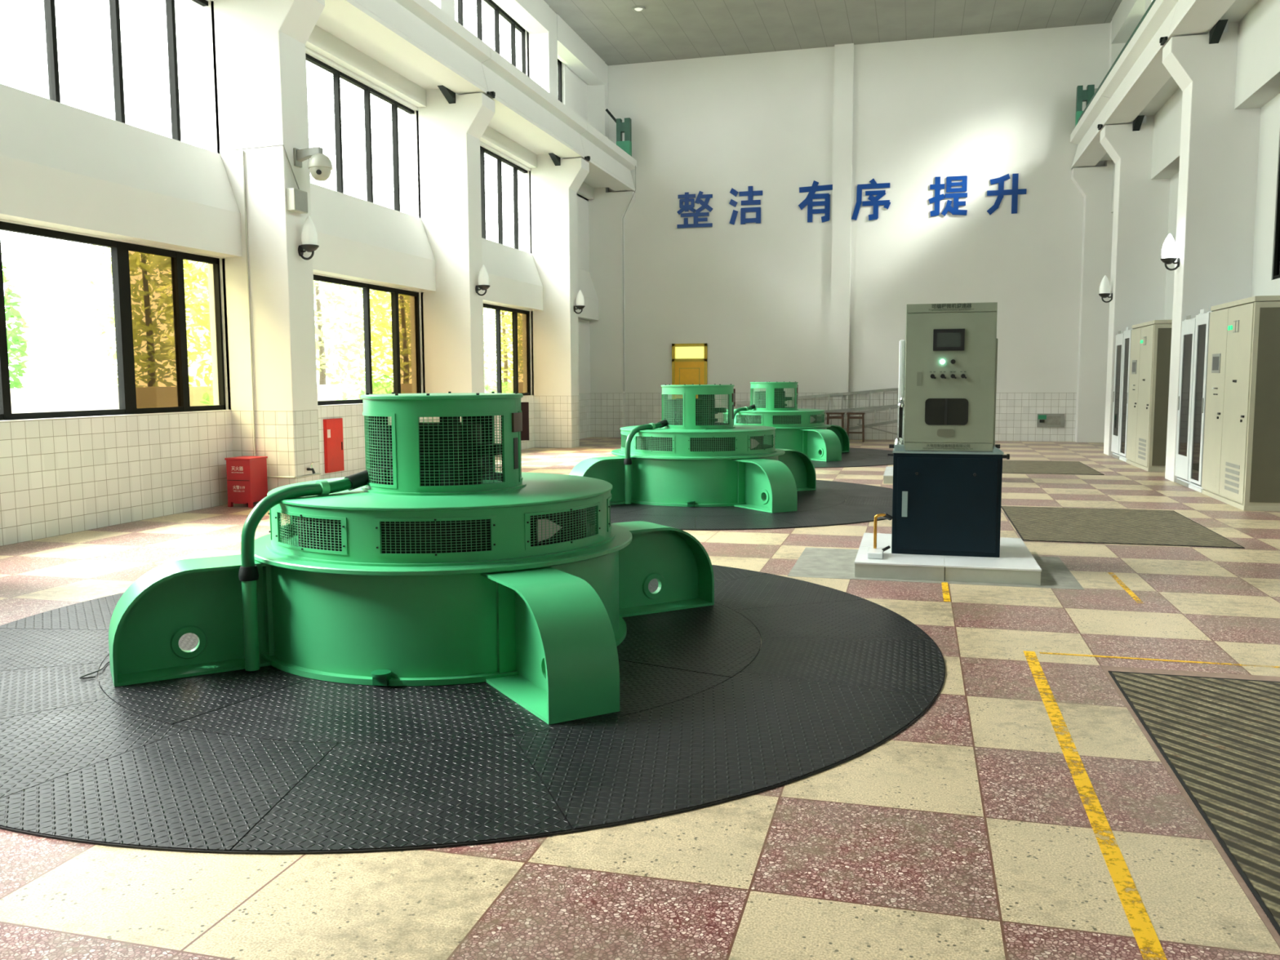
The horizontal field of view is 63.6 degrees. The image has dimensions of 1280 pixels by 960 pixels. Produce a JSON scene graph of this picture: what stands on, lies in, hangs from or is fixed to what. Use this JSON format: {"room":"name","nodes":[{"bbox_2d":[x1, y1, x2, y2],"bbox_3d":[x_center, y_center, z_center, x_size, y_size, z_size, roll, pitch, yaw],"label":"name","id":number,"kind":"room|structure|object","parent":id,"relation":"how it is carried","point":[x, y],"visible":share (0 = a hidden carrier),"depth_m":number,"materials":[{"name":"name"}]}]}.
{"room":"power station hall","nodes":[
{"label":"power station hall","id":0,"kind":"room"},
{"bbox_2d":[0,0,608,546],"bbox_3d":[-5.053,-4.366,11.786,1.000,9.500,31.500,1,6,15],"label":"wall","id":1,"kind":"structure","parent":0,"point":[64,167],"depth_m":11.87,"materials":[{"name":"white paint"}]},
{"bbox_2d":[0,221,226,420],"bbox_3d":[-5.821,-1.576,10.528,0.080,1.860,4.750,1,6,15],"label":"window","id":2,"kind":"structure","parent":1,"relation":"in","point":[167,303],"depth_m":11.75,"materials":[{"name":"clear glass"}]},
{"bbox_2d":[43,0,210,151],"bbox_3d":[-5.834,-4.626,10.227,0.080,1.810,4.750,1,6,15],"label":"window","id":3,"kind":"structure","parent":1,"relation":"in","point":[140,64],"depth_m":11.37,"materials":[{"name":"glass"}]},
{"bbox_2d":[242,150,256,454],"bbox_3d":[-4.789,-2.151,12.651,0.019,3.680,0.019,1,6,15],"label":"conduit","id":4,"kind":"object","parent":1,"relation":"attached to","point":[243,167],"visible":1,"depth_m":12.64,"materials":[{"name":"grey plastic"}]},
{"bbox_2d":[219,144,299,189],"bbox_3d":[-4.627,-3.774,12.570,0.926,0.510,0.258,1,6,15],"label":"cable","id":5,"kind":"object","parent":1,"relation":"attached to","point":[277,144],"visible":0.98,"depth_m":12.44,"materials":[{"name":"grey metal"}]},
{"bbox_2d":[210,0,324,503],"bbox_3d":[-4.503,-4.453,12.643,1.220,9.500,0.550,1,6,15],"label":"pillar","id":6,"kind":"structure","parent":1,"relation":"attached to","point":[260,71],"depth_m":12.57,"materials":[{"name":"white paint"}]},
{"bbox_2d":[266,472,320,478],"bbox_3d":[-4.407,-0.060,13.034,0.511,0.024,0.554,1,6,15],"label":"conduit","id":7,"kind":"object","parent":1,"relation":"attached to","point":[317,473],"visible":0.84,"depth_m":12.79,"materials":[{"name":"grey plastic"}]},
{"bbox_2d":[286,187,307,213],"bbox_3d":[-4.161,-3.389,12.539,0.117,0.260,0.280,1,6,15],"label":"junction box","id":8,"kind":"object","parent":1,"relation":"attached to","point":[296,199],"visible":1,"depth_m":12.44,"materials":[{"name":"grey plastic"}]},
{"bbox_2d":[297,215,319,260],"bbox_3d":[-4.069,-2.970,12.670,0.248,0.530,0.216,1,6,15],"label":"wall lamp","id":9,"kind":"object","parent":1,"relation":"attached to","point":[309,240],"visible":1,"depth_m":12.60,"materials":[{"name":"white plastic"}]},
{"bbox_2d":[306,462,315,474],"bbox_3d":[-4.121,-0.153,12.944,0.106,0.153,0.036,1,6,15],"label":"tap","id":10,"kind":"object","parent":1,"relation":"attached to","point":[310,468],"visible":1,"depth_m":12.94,"materials":[{"name":"grey metal"}]},
{"bbox_2d":[293,146,333,181],"bbox_3d":[-3.968,-3.836,12.557,0.465,0.395,0.290,1,6,15],"label":"security camera","id":11,"kind":"object","parent":1,"relation":"attached to","point":[320,166],"visible":1,"depth_m":12.48,"materials":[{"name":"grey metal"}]},
{"bbox_2d":[307,153,333,169],"bbox_3d":[-3.883,-3.867,12.531,0.290,0.170,0.290,1,6,15],"label":"hood","id":12,"kind":"object","parent":11,"relation":"attached to","point":[317,161],"depth_m":12.43,"materials":[{"name":"grey plastic"}]},
{"bbox_2d":[323,417,344,473],"bbox_3d":[-4.483,-0.509,15.138,0.044,0.780,0.480,1,6,15],"label":"cabinet","id":13,"kind":"object","parent":1,"relation":"attached to","point":[332,428],"visible":1,"depth_m":15.09,"materials":[{"name":"red metal"}]},
{"bbox_2d":[305,53,414,216],"bbox_3d":[-4.470,-5.134,15.323,0.080,1.810,4.750,1,6,15],"label":"window","id":14,"kind":"structure","parent":1,"relation":"in","point":[366,135],"depth_m":15.93,"materials":[{"name":"glass"}]},
{"bbox_2d":[313,274,421,405],"bbox_3d":[-4.457,-2.084,15.624,0.080,1.860,4.750,1,6,15],"label":"window","id":15,"kind":"structure","parent":1,"relation":"in","point":[367,335],"depth_m":16.12,"materials":[{"name":"clear glass"}]},
{"bbox_2d":[322,0,495,103],"bbox_3d":[-3.473,-6.557,14.984,0.680,0.940,5.424,1,6,15],"label":"trim","id":16,"kind":"structure","parent":1,"relation":"attached to","point":[420,33],"depth_m":15.35,"materials":[{"name":"white paint"}]},
{"bbox_2d":[416,0,494,422],"bbox_3d":[-3.139,-4.962,17.739,1.220,9.500,0.550,1,6,15],"label":"column","id":17,"kind":"structure","parent":1,"relation":"attached to","point":[450,135],"depth_m":17.60,"materials":[{"name":"white paint"}]},
{"bbox_2d":[475,264,489,295],"bbox_3d":[-2.705,-3.439,17.770,0.248,0.530,0.216,1,6,15],"label":"wall lamp","id":18,"kind":"object","parent":1,"relation":"attached to","point":[483,277],"visible":1,"depth_m":17.70,"materials":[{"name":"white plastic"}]},
{"bbox_2d":[454,0,525,74],"bbox_3d":[-3.120,-8.583,20.119,0.080,1.840,4.730,1,6,15],"label":"window","id":19,"kind":"structure","parent":1,"relation":"in","point":[484,19],"depth_m":20.80,"materials":[{"name":"glass"}]},
{"bbox_2d":[480,146,527,252],"bbox_3d":[-3.105,-5.643,20.419,0.080,1.810,4.750,1,6,15],"label":"window","id":20,"kind":"structure","parent":1,"relation":"in","point":[503,182],"depth_m":21.40,"materials":[{"name":"glass"}]},
{"bbox_2d":[483,303,530,395],"bbox_3d":[-3.092,-2.593,20.720,0.080,1.860,4.750,1,6,15],"label":"window","id":21,"kind":"structure","parent":1,"relation":"in","point":[506,331],"depth_m":21.77,"materials":[{"name":"clear glass"}]},
{"bbox_2d":[481,48,590,165],"bbox_3d":[-2.108,-7.066,20.081,0.680,0.940,5.424,1,6,15],"label":"trim","id":22,"kind":"structure","parent":1,"relation":"attached to","point":[521,103],"depth_m":19.67,"materials":[{"name":"white paint"}]},
{"bbox_2d":[527,6,589,448],"bbox_3d":[-1.774,-5.470,22.835,1.220,9.500,0.550,1,6,15],"label":"column","id":23,"kind":"structure","parent":1,"relation":"attached to","point":[553,188],"depth_m":22.72,"materials":[{"name":"white paint"}]},
{"bbox_2d":[557,58,562,102],"bbox_3d":[-2.131,-8.952,23.816,0.080,1.840,1.820,1,6,15],"label":"window","id":24,"kind":"structure","parent":1,"relation":"in","point":[559,63],"depth_m":24.55,"materials":[{"name":"black metal"}]},
{"bbox_2d":[573,289,585,314],"bbox_3d":[-1.340,-3.948,22.866,0.248,0.530,0.216,1,6,15],"label":"wall lamp","id":25,"kind":"object","parent":1,"relation":"attached to","point":[580,301],"visible":1,"depth_m":22.80,"materials":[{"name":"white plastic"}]},
{"bbox_2d":[579,122,636,191],"bbox_3d":[-0.914,-7.593,24.554,0.630,0.780,4.143,1,6,15],"label":"trim","id":26,"kind":"structure","parent":1,"relation":"attached to","point":[610,165],"depth_m":24.41,"materials":[{"name":"white paint"}]},
{"bbox_2d":[605,108,631,156],"bbox_3d":[-0.550,-8.737,25.952,0.653,1.199,0.200,1,6,15],"label":"crane rail stop","id":27,"kind":"object","parent":26,"relation":"on","point":[625,127],"visible":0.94,"depth_m":25.85,"materials":[{"name":"green metal"}]},
{"bbox_2d":[622,165,635,391],"bbox_3d":[-0.267,-5.132,26.475,0.356,5.700,0.016,1,6,15],"label":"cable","id":28,"kind":"object","parent":1,"relation":"attached to","point":[635,166],"visible":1,"depth_m":26.48,"materials":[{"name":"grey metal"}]},
{"bbox_2d":[0,437,1279,959],"bbox_3d":[2.011,0.575,10.543,15.500,0.150,31.800,1,6,15],"label":"floor","id":29,"kind":"structure","parent":0,"point":[966,833],"depth_m":3.38,"materials":[{"name":"stone"}]},
{"bbox_2d":[224,455,267,507],"bbox_3d":[-4.814,0.018,12.658,0.350,0.598,0.360,1,6,15],"label":"box","id":30,"kind":"object","parent":29,"relation":"on","point":[246,476],"visible":1,"depth_m":12.51,"materials":[{"name":"red metal"}]},
{"bbox_2d":[0,564,945,854],"bbox_3d":[-1.156,0.933,6.227,5.752,0.012,5.752,1,6,15],"label":"mat","id":31,"kind":"object","parent":29,"relation":"on","point":[267,760],"visible":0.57,"depth_m":4.45,"materials":[{"name":"black"}]},
{"bbox_2d":[79,661,109,679],"bbox_3d":[-2.845,0.986,5.473,0.113,0.038,0.365,1,6,8],"label":"wire","id":32,"kind":"object","parent":31,"relation":"on","point":[82,677],"visible":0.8,"depth_m":5.36,"materials":[{"name":"black plastic"}]},
{"bbox_2d":[108,391,714,724],"bbox_3d":[-1.159,0.205,6.155,2.814,1.448,2.814,1,6,15],"label":"generator","id":33,"kind":"object","parent":31,"relation":"on","point":[428,564],"visible":1,"depth_m":5.37,"materials":[{"name":"green metal"}]},
{"bbox_2d":[280,514,292,526],"bbox_3d":[-2.110,0.208,6.025,0.045,0.166,0.546,-1,6,-8],"label":"grille","id":34,"kind":"object","parent":33,"relation":"attached to","point":[285,514],"depth_m":6.26,"materials":[{"name":"green metal"}]},
{"bbox_2d":[279,512,342,551],"bbox_3d":[-1.728,0.268,5.410,0.506,0.166,0.210,1,6,15],"label":"grille","id":35,"kind":"object","parent":33,"relation":"attached to","point":[329,526],"depth_m":5.42,"materials":[{"name":"green metal"}]},
{"bbox_2d":[380,520,490,553],"bbox_3d":[-1.029,0.285,5.207,0.546,0.166,0.045,-1,6,-8],"label":"grille","id":36,"kind":"object","parent":33,"relation":"attached to","point":[406,536],"depth_m":5.32,"materials":[{"name":"green metal"}]},
{"bbox_2d":[530,506,596,546],"bbox_3d":[-0.395,0.246,5.575,0.045,0.166,0.546,4,7,37],"label":"grille","id":37,"kind":"object","parent":33,"relation":"attached to","point":[553,525],"depth_m":5.58,"materials":[{"name":"green metal"}]},
{"bbox_2d":[608,499,610,527],"bbox_3d":[-0.208,0.175,6.283,0.045,0.166,0.546,-1,6,-8],"label":"grille","id":38,"kind":"object","parent":33,"relation":"attached to","point":[609,500],"depth_m":6.09,"materials":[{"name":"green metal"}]},
{"bbox_2d":[610,480,893,530],"bbox_3d":[0.744,0.222,13.343,5.752,0.012,5.752,1,6,15],"label":"mat","id":39,"kind":"object","parent":29,"relation":"on","point":[825,505],"visible":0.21,"depth_m":11.72,"materials":[{"name":"black rubber"}]},
{"bbox_2d":[568,383,816,512],"bbox_3d":[0.741,-0.506,13.271,2.814,1.448,2.814,1,6,15],"label":"generator","id":40,"kind":"object","parent":39,"relation":"on","point":[688,458],"visible":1,"depth_m":12.46,"materials":[{"name":"green metal"}]},
{"bbox_2d":[621,434,626,448],"bbox_3d":[-0.210,-0.502,13.141,0.045,0.166,0.546,-1,6,-8],"label":"grille","id":41,"kind":"object","parent":40,"relation":"attached to","point":[623,439],"depth_m":13.04,"materials":[{"name":"green metal"}]},
{"bbox_2d":[635,436,672,451],"bbox_3d":[0.161,-0.441,12.509,0.546,0.166,0.045,4,7,37],"label":"grille","id":42,"kind":"object","parent":40,"relation":"attached to","point":[658,443],"depth_m":12.56,"materials":[{"name":"green metal"}]},
{"bbox_2d":[689,437,734,451],"bbox_3d":[0.871,-0.426,12.323,0.546,0.166,0.045,-1,6,-8],"label":"grille","id":43,"kind":"object","parent":40,"relation":"attached to","point":[696,444],"depth_m":12.44,"materials":[{"name":"green metal"}]},
{"bbox_2d":[750,435,772,449],"bbox_3d":[1.489,-0.466,12.704,0.210,0.166,0.506,1,6,15],"label":"grille","id":44,"kind":"object","parent":40,"relation":"attached to","point":[756,441],"depth_m":12.71,"materials":[{"name":"green metal"}]},
{"bbox_2d":[826,412,844,428],"bbox_3d":[4.695,-1.273,24.824,0.420,0.699,0.280,1,6,15],"label":"wooden stool","id":45,"kind":"object","parent":29,"relation":"on","point":[828,414],"visible":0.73,"depth_m":24.69,"materials":[{"name":"brown wood"}]},
{"bbox_2d":[810,447,893,467],"bbox_3d":[2.645,-0.488,20.460,5.752,0.012,5.752,1,6,15],"label":"mat","id":46,"kind":"object","parent":29,"relation":"on","point":[855,457],"visible":0.16,"depth_m":19.16,"materials":[{"name":"black"}]},
{"bbox_2d":[723,381,849,461],"bbox_3d":[2.642,-1.216,20.388,2.814,1.448,2.814,1,6,15],"label":"generator","id":47,"kind":"object","parent":46,"relation":"on","point":[797,429],"visible":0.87,"depth_m":19.56,"materials":[{"name":"green metal"}]},
{"bbox_2d":[736,414,761,423],"bbox_3d":[2.061,-1.151,19.626,0.546,0.166,0.045,4,7,37],"label":"grille","id":48,"kind":"object","parent":47,"relation":"attached to","point":[748,419],"depth_m":19.68,"materials":[{"name":"green metal"}]},
{"bbox_2d":[773,415,800,424],"bbox_3d":[2.772,-1.136,19.440,0.546,0.166,0.045,-1,6,-8],"label":"grille","id":49,"kind":"object","parent":47,"relation":"attached to","point":[777,420],"depth_m":19.55,"materials":[{"name":"green metal"}]},
{"bbox_2d":[810,413,822,422],"bbox_3d":[3.389,-1.176,19.820,0.210,0.166,0.506,1,6,15],"label":"grille","id":50,"kind":"object","parent":47,"relation":"attached to","point":[813,416],"depth_m":19.74,"materials":[{"name":"green metal"}]},
{"bbox_2d":[846,412,865,442],"bbox_3d":[5.159,-1.263,24.701,0.420,0.699,0.280,1,6,15],"label":"wooden stool","id":51,"kind":"object","parent":29,"relation":"on","point":[848,414],"visible":0.96,"depth_m":24.60,"materials":[{"name":"brown wood"}]},
{"bbox_2d":[817,404,904,431],"bbox_3d":[5.349,-1.457,25.089,3.212,0.959,0.190,1,6,15],"label":"ladder","id":52,"kind":"object","parent":29,"relation":"on","point":[889,408],"visible":0.41,"depth_m":25.00,"materials":[{"name":"metal"}]},
{"bbox_2d":[857,423,897,435],"bbox_3d":[5.976,-1.135,24.651,1.558,0.421,0.032,1,6,15],"label":"pole","id":53,"kind":"object","parent":29,"relation":"on","point":[857,424],"visible":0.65,"depth_m":24.70,"materials":[{"name":"metal"}]},
{"bbox_2d":[883,466,893,484],"bbox_3d":[4.391,-0.068,15.570,1.356,0.118,1.555,1,6,15],"label":"plinth","id":54,"kind":"object","parent":29,"relation":"on","point":[888,474],"visible":0.18,"depth_m":15.00,"materials":[{"name":"white concrete"}]},
{"bbox_2d":[786,547,1084,589],"bbox_3d":[2.365,0.705,8.438,2.150,0.001,1.410,1,6,15],"label":"cement patch","id":55,"kind":"object","parent":29,"relation":"on","point":[815,562],"visible":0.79,"depth_m":8.27,"materials":[{"name":"beige concrete"}]},
{"bbox_2d":[854,533,1041,585],"bbox_3d":[2.511,0.633,8.551,1.356,0.118,1.555,1,6,15],"label":"plinth","id":56,"kind":"object","parent":55,"relation":"on","point":[1015,565],"visible":0.69,"depth_m":7.91,"materials":[{"name":"white concrete"}]},
{"bbox_2d":[866,512,892,559],"bbox_3d":[1.910,0.439,8.218,0.183,0.338,0.302,1,6,15],"label":"pipe","id":57,"kind":"object","parent":56,"relation":"on","point":[873,553],"visible":1,"depth_m":8.26,"materials":[{"name":"gold metal"}]},
{"bbox_2d":[887,302,1009,557],"bbox_3d":[2.513,-0.417,8.435,0.930,1.995,0.655,1,6,15],"label":"tall cabinet","id":58,"kind":"object","parent":56,"relation":"on","point":[948,460],"visible":1,"depth_m":8.16,"materials":[{"name":"grey metal"}]},
{"bbox_2d":[941,582,950,601],"bbox_3d":[2.204,0.804,7.441,0.045,0.002,0.690,1,6,15],"label":"painted line","id":59,"kind":"object","parent":29,"relation":"on","point":[944,584],"visible":1,"depth_m":7.42,"materials":[{"name":"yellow paint"}]},
{"bbox_2d":[1002,460,1104,475],"bbox_3d":[6.704,-0.227,17.667,1.874,0.006,2.634,1,6,15],"label":"hatch","id":60,"kind":"object","parent":29,"relation":"on","point":[1008,466],"visible":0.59,"depth_m":17.36,"materials":[{"name":"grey metal"}]},
{"bbox_2d":[1022,650,1167,959],"bbox_3d":[1.654,1.164,3.812,0.060,0.002,4.160,1,6,15],"label":"painted line","id":61,"kind":"object","parent":29,"relation":"on","point":[1145,935],"visible":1,"depth_m":3.44,"materials":[{"name":"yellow paint"}]},
{"bbox_2d":[1111,330,1124,459],"bbox_3d":[9.369,-1.597,19.349,0.812,2.378,0.740,1,6,15],"label":"tall cabinet","id":62,"kind":"object","parent":29,"relation":"on","point":[1119,337],"visible":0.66,"depth_m":19.46,"materials":[{"name":"white metal"}]},
{"bbox_2d":[1000,506,1244,548],"bbox_3d":[4.860,0.461,10.778,1.874,0.006,2.684,1,6,15],"label":"hatch","id":63,"kind":"object","parent":29,"relation":"on","point":[1049,524],"visible":0.94,"depth_m":10.50,"materials":[{"name":"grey metal"}]},
{"bbox_2d":[1107,572,1140,601],"bbox_3d":[3.557,0.785,7.576,0.040,0.002,1.150,1,6,15],"label":"painted line","id":64,"kind":"object","parent":29,"relation":"on","point":[1130,592],"visible":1,"depth_m":7.47,"materials":[{"name":"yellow paint"}]},
{"bbox_2d":[1118,327,1133,462],"bbox_3d":[9.178,-1.546,18.636,0.812,2.418,0.660,1,6,15],"label":"tall cabinet","id":65,"kind":"object","parent":29,"relation":"on","point":[1127,333],"visible":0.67,"depth_m":18.76,"materials":[{"name":"white metal"}]},
{"bbox_2d":[1125,320,1172,471],"bbox_3d":[8.857,-1.423,17.353,0.890,2.428,1.816,1,6,15],"label":"tall cabinet","id":66,"kind":"object","parent":29,"relation":"on","point":[1151,340],"visible":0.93,"depth_m":16.71,"materials":[{"name":"beige metal"}]},
{"bbox_2d":[1040,652,1279,667],"bbox_3d":[3.301,0.991,5.499,2.200,0.002,0.025,1,6,15],"label":"painted line","id":67,"kind":"object","parent":29,"relation":"on","point":[1040,652],"visible":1,"depth_m":5.64,"materials":[{"name":"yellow paint"}]},
{"bbox_2d":[1174,315,1195,487],"bbox_3d":[8.056,-1.108,14.446,0.812,2.378,0.740,1,6,15],"label":"tall cabinet","id":68,"kind":"object","parent":29,"relation":"on","point":[1188,331],"visible":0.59,"depth_m":14.55,"materials":[{"name":"white metal"}]},
{"bbox_2d":[1100,665,1279,946],"bbox_3d":[2.907,1.185,3.520,1.893,0.007,3.662,1,6,15],"label":"hatch","id":69,"kind":"object","parent":29,"relation":"on","point":[1220,737],"depth_m":4.23,"materials":[{"name":"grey metal"}]},
{"bbox_2d":[1187,308,1213,493],"bbox_3d":[7.870,-1.059,13.751,0.812,2.418,0.660,1,6,15],"label":"tall cabinet","id":70,"kind":"object","parent":29,"relation":"on","point":[1202,319],"visible":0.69,"depth_m":13.85,"materials":[{"name":"white metal"}]},
{"bbox_2d":[1201,295,1279,511],"bbox_3d":[7.549,-0.936,12.469,0.890,2.428,1.816,1,6,15],"label":"tall cabinet","id":71,"kind":"object","parent":29,"relation":"on","point":[1241,461],"visible":1,"depth_m":11.88,"materials":[{"name":"beige metal"}]},
{"bbox_3d":[2.670,-2.680,-5.637,1.220,9.500,0.550,1,6,15],"label":"trim","id":72,"kind":"structure","parent":29,"relation":"on","visible":0},
{"bbox_3d":[3.024,-4.799,-3.116,0.680,0.940,5.424,1,6,15],"label":"trim","id":73,"kind":"structure","parent":72,"relation":"on","visible":0},
{"bbox_2d":[1077,0,1155,122],"bbox_3d":[5.820,-6.466,8.248,0.060,0.118,30.500,1,6,15],"label":"bar","id":74,"kind":"object","parent":73,"relation":"on","point":[1153,1],"visible":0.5,"depth_m":18.19,"materials":[{"name":"green metal"}]},
{"bbox_2d":[543,0,1121,65],"bbox_3d":[0.898,-9.076,9.878,13.280,0.200,31.800,1,6,15],"label":"ceiling","id":75,"kind":"structure","parent":0,"point":[666,29],"depth_m":23.16,"materials":[{"name":"white paint"}]},
{"bbox_2d":[631,5,644,12],"bbox_3d":[-0.030,-10.171,22.310,0.290,0.055,0.290,1,6,15],"label":"recessed light","id":76,"kind":"object","parent":75,"relation":"in","point":[637,8],"visible":1,"depth_m":22.26,"materials":[{"name":"grey metal"}]},
{"bbox_2d":[608,22,1110,441],"bbox_3d":[4.973,-5.762,25.498,13.280,9.500,0.300,1,6,15],"label":"wall","id":77,"kind":"structure","parent":0,"point":[983,108],"depth_m":25.22,"materials":[{"name":"white paint"}]},
{"bbox_2d":[587,62,635,437],"bbox_3d":[-0.738,-5.856,26.706,1.220,9.500,0.300,1,6,15],"label":"column","id":78,"kind":"structure","parent":77,"relation":"attached to","point":[606,211],"depth_m":26.69,"materials":[{"name":"white paint"}]},
{"bbox_2d":[671,343,707,399],"bbox_3d":[1.272,-2.299,26.620,0.920,2.420,0.111,1,6,15],"label":"door","id":79,"kind":"structure","parent":77,"relation":"in","point":[684,371],"depth_m":26.57,"materials":[{"name":"paint"}]},
{"bbox_2d":[676,191,712,228],"bbox_3d":[1.391,-6.860,26.164,0.933,0.903,0.048,1,6,15],"label":"letter","id":80,"kind":"object","parent":77,"relation":"attached to","point":[686,196],"depth_m":26.16,"materials":[{"name":"blue plastic"}]},
{"bbox_2d":[728,186,762,224],"bbox_3d":[2.645,-6.872,25.832,0.844,0.930,0.039,1,6,15],"label":"letter","id":81,"kind":"object","parent":77,"relation":"attached to","point":[749,193],"depth_m":25.81,"materials":[{"name":"blue plastic"}]},
{"bbox_2d":[798,180,832,222],"bbox_3d":[4.321,-6.848,25.386,0.854,1.023,0.039,1,6,15],"label":"letter","id":82,"kind":"object","parent":77,"relation":"attached to","point":[808,201],"depth_m":25.36,"materials":[{"name":"blue plastic"}]},
{"bbox_2d":[735,387,898,413],"bbox_3d":[4.515,-1.887,25.612,4.706,0.880,0.190,1,6,15],"label":"ladder","id":83,"kind":"object","parent":77,"relation":"attached to","point":[869,392],"visible":0.52,"depth_m":25.43,"materials":[{"name":"metal"}]},
{"bbox_2d":[829,43,853,431],"bbox_3d":[4.933,-5.741,25.292,0.450,9.500,0.120,1,6,15],"label":"column","id":84,"kind":"structure","parent":77,"relation":"attached to","point":[843,53],"depth_m":25.19,"materials":[{"name":"white paint"}]},
{"bbox_2d":[851,178,890,220],"bbox_3d":[5.610,-6.808,25.044,0.926,1.000,0.040,1,6,15],"label":"letter","id":85,"kind":"object","parent":77,"relation":"attached to","point":[874,202],"depth_m":25.03,"materials":[{"name":"blue plastic"}]},
{"bbox_2d":[928,175,967,216],"bbox_3d":[7.336,-6.760,24.584,0.892,0.928,0.046,1,6,15],"label":"letter","id":86,"kind":"object","parent":77,"relation":"attached to","point":[937,186],"depth_m":24.55,"materials":[{"name":"blue plastic"}]},
{"bbox_2d":[986,173,1026,214],"bbox_3d":[8.613,-6.717,24.252,0.874,0.937,0.035,1,6,15],"label":"letter","id":87,"kind":"object","parent":77,"relation":"attached to","point":[1015,191],"depth_m":24.23,"materials":[{"name":"blue plastic"}]},
{"bbox_2d":[1036,413,1064,427],"bbox_3d":[9.737,-1.410,24.469,0.600,0.320,0.059,1,6,15],"label":"box","id":88,"kind":"object","parent":77,"relation":"attached to","point":[1043,420],"visible":1,"depth_m":24.46,"materials":[{"name":"grey metal"}]},
{"bbox_2d":[1071,21,1126,442],"bbox_3d":[10.529,-5.609,23.714,1.220,9.500,0.300,1,6,15],"label":"trim","id":89,"kind":"structure","parent":77,"relation":"attached to","point":[1095,184],"depth_m":23.73,"materials":[{"name":"white paint"}]},
{"bbox_2d":[1099,0,1279,319],"bbox_3d":[6.774,-4.091,8.490,1.000,9.500,31.800,1,6,15],"label":"wall","id":90,"kind":"structure","parent":0,"point":[1258,55],"depth_m":14.10,"materials":[{"name":"white paint"}]},
{"bbox_2d":[1070,86,1110,168],"bbox_3d":[9.686,-7.360,21.739,0.630,0.780,4.143,1,6,15],"label":"trim","id":91,"kind":"structure","parent":90,"relation":"attached to","point":[1089,152],"depth_m":21.88,"materials":[{"name":"white paint"}]},
{"bbox_2d":[1075,84,1097,126],"bbox_3d":[10.071,-8.365,23.145,0.530,0.920,0.200,1,6,15],"label":"crane rail stop","id":92,"kind":"object","parent":91,"relation":"on","point":[1082,95],"visible":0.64,"depth_m":23.09,"materials":[{"name":"green metal"}]},
{"bbox_2d":[1098,275,1112,302],"bbox_3d":[9.069,-3.719,20.102,0.248,0.530,0.216,1,6,15],"label":"wall lamp","id":93,"kind":"object","parent":90,"relation":"attached to","point":[1104,287],"visible":1,"depth_m":20.05,"materials":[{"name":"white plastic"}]},
{"bbox_2d":[1099,0,1170,455],"bbox_3d":[9.493,-5.223,19.843,1.220,9.500,0.550,1,6,15],"label":"trim","id":94,"kind":"structure","parent":90,"relation":"attached to","point":[1140,215],"depth_m":19.63,"materials":[{"name":"white paint"}]},
{"bbox_2d":[1097,0,1177,131],"bbox_3d":[8.482,-6.833,17.268,0.680,0.940,5.424,1,6,15],"label":"trim","id":95,"kind":"structure","parent":90,"relation":"attached to","point":[1140,73],"depth_m":17.10,"materials":[{"name":"white paint"}]},
{"bbox_2d":[1160,233,1179,271],"bbox_3d":[7.704,-3.310,14.996,0.248,0.530,0.216,1,6,15],"label":"wall lamp","id":96,"kind":"object","parent":90,"relation":"attached to","point":[1169,248],"visible":1,"depth_m":14.94,"materials":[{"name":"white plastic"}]},
{"bbox_2d":[1159,0,1235,45],"bbox_3d":[7.118,-6.325,12.172,0.680,0.940,5.424,1,6,15],"label":"trim","id":97,"kind":"structure","parent":90,"relation":"attached to","point":[1191,17],"depth_m":13.98,"materials":[{"name":"white paint"}]},
{"bbox_2d":[1162,22,1261,482],"bbox_3d":[8.128,-4.714,14.748,1.220,9.500,0.550,1,6,15],"label":"pillar","id":98,"kind":"structure","parent":90,"relation":"attached to","point":[1219,152],"depth_m":14.54,"materials":[{"name":"white paint"}]},
{"bbox_2d":[1272,154,1279,279],"bbox_3d":[8.039,-3.716,12.115,0.080,2.430,3.050,1,6,15],"label":"window","id":99,"kind":"structure","parent":90,"relation":"in","point":[1276,274],"depth_m":13.60,"materials":[{"name":"black metal"}]},
{"label":"outside","id":100,"kind":"structure","parent":0,"visible":0},
{"bbox_3d":[-29.272,0.063,23.444,51.400,0.200,90.000,1,6,15],"label":"ground","id":101,"kind":"structure","parent":100,"visible":0},
{"bbox_2d":[1,253,31,388],"bbox_3d":[-14.617,-2.739,22.657,2.189,5.420,2.242,1,6,15],"label":"tree","id":102,"kind":"object","parent":101,"relation":"on","point":[11,312],"visible":0.59,"depth_m":22.95,"materials":[{"name":"green plant"}]},
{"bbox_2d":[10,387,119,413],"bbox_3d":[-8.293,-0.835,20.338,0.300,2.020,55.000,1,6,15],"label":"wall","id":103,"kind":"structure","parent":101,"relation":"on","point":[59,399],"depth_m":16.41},
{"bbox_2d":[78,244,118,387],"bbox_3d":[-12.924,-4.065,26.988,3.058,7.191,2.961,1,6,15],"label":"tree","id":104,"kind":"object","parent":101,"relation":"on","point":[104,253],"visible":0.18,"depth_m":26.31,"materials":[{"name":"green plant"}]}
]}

